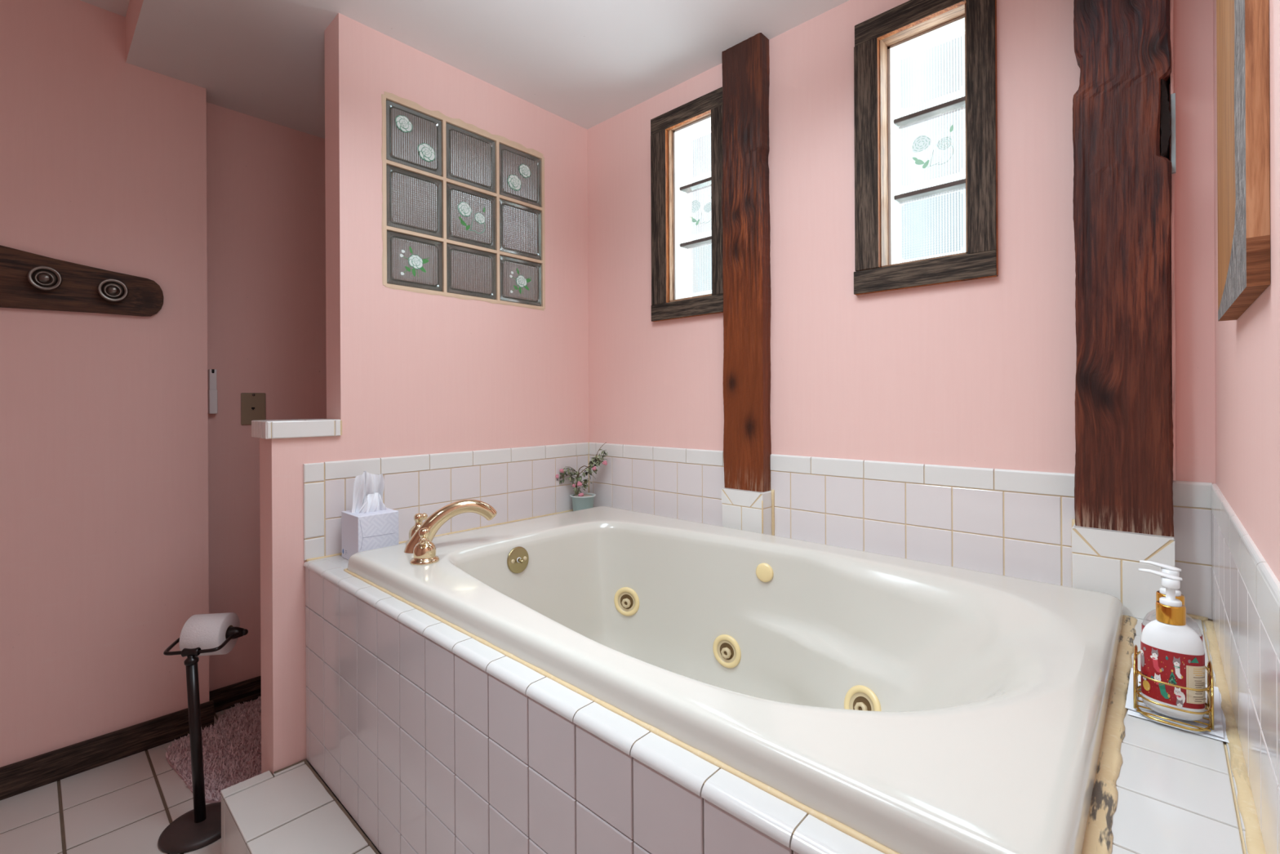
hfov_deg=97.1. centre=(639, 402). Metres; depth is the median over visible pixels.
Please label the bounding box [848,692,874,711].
jet
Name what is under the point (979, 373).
wall
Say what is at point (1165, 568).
soap bottle
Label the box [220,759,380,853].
tiled step
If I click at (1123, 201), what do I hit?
timber post
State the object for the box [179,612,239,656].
toilet roll
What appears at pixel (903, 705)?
bathtub
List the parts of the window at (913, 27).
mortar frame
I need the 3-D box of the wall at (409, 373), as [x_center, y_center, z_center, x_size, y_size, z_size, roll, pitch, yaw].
[-0.640,0.013,1.963,0.115,2.280,1.135,0,0,43]
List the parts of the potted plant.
stem, pot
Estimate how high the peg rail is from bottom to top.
0.214 m
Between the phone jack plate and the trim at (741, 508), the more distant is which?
the phone jack plate
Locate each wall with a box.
[0,0,208,767]
[206,102,474,691]
[259,13,588,802]
[474,0,1215,620]
[1213,0,1279,582]
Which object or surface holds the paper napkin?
on the tub surround
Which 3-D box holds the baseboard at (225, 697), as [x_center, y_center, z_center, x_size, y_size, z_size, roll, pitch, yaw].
[-1.228,1.117,2.509,0.022,0.080,1.138,0,0,43]
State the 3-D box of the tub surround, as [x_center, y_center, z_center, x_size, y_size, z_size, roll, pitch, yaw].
[0.099,0.622,1.333,1.820,0.718,1.058,0,0,43]
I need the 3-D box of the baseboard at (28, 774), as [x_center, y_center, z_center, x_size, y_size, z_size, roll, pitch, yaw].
[-2.229,1.117,1.263,0.020,0.090,2.072,0,0,43]
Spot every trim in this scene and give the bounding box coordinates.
[251,418,342,439]
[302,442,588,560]
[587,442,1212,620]
[721,487,771,534]
[1071,523,1174,621]
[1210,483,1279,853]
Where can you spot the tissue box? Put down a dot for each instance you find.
(369, 525)
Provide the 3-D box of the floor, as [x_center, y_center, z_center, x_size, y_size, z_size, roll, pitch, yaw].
[-0.960,1.205,0.827,2.896,0.100,3.448,0,0,43]
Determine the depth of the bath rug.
1.86 m
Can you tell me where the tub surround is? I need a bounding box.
[303,489,1266,853]
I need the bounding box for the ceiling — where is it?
[80,0,848,185]
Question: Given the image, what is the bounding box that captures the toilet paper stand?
[157,626,248,853]
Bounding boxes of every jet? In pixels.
[617,591,635,611]
[716,640,736,662]
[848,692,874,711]
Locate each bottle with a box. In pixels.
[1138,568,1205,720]
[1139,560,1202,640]
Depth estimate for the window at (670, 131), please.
2.04 m
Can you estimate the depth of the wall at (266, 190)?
2.22 m
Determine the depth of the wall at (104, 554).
1.81 m
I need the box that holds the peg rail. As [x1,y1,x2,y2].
[0,244,164,315]
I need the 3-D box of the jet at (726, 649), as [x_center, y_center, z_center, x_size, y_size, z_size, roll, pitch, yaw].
[0.242,0.697,1.583,0.061,0.061,0.006,0,0,38]
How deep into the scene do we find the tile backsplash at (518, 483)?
1.88 m
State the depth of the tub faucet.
1.50 m
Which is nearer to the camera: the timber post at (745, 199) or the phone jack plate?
the timber post at (745, 199)
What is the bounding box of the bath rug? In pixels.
[164,695,261,803]
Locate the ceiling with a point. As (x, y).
(585, 63)
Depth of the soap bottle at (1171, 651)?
0.75 m
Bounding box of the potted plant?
[555,443,607,511]
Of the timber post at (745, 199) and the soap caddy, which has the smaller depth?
the soap caddy
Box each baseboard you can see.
[0,700,213,799]
[208,675,261,712]
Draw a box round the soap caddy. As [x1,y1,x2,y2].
[1133,644,1213,731]
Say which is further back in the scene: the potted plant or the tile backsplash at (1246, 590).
the potted plant
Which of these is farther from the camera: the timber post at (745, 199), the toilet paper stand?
the timber post at (745, 199)
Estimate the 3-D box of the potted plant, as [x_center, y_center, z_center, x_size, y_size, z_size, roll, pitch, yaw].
[-0.227,0.296,2.226,0.199,0.276,0.102,0,0,15]
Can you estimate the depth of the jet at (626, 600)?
1.79 m
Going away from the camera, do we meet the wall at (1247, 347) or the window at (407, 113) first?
the wall at (1247, 347)
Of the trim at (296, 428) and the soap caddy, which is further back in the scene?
the trim at (296, 428)
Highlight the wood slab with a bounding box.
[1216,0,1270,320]
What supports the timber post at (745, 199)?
on the trim at (741, 508)
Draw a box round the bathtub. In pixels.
[343,506,1137,853]
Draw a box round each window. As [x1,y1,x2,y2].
[381,91,545,311]
[650,86,723,321]
[853,0,998,295]
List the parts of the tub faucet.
faucet handle, handle lever, faucet handle, handle lever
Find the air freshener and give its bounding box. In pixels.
[208,368,217,413]
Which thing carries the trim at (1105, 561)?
attached to the wall at (979, 373)
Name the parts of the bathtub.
overflow plate, trip lever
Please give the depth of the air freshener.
2.10 m
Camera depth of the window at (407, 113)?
1.97 m
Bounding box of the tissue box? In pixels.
[341,471,399,559]
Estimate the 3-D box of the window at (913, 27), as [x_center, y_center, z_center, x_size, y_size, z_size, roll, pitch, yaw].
[0.767,-0.672,1.509,0.342,0.744,0.149,0,0,43]
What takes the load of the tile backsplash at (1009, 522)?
attached to the wall at (979, 373)
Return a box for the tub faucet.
[404,499,497,564]
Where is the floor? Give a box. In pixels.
[0,698,381,853]
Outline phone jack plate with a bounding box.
[240,392,266,425]
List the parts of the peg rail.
round knob, round knob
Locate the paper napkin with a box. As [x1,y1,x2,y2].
[1124,667,1229,742]
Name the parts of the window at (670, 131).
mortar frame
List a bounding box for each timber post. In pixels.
[721,32,771,492]
[1072,0,1176,537]

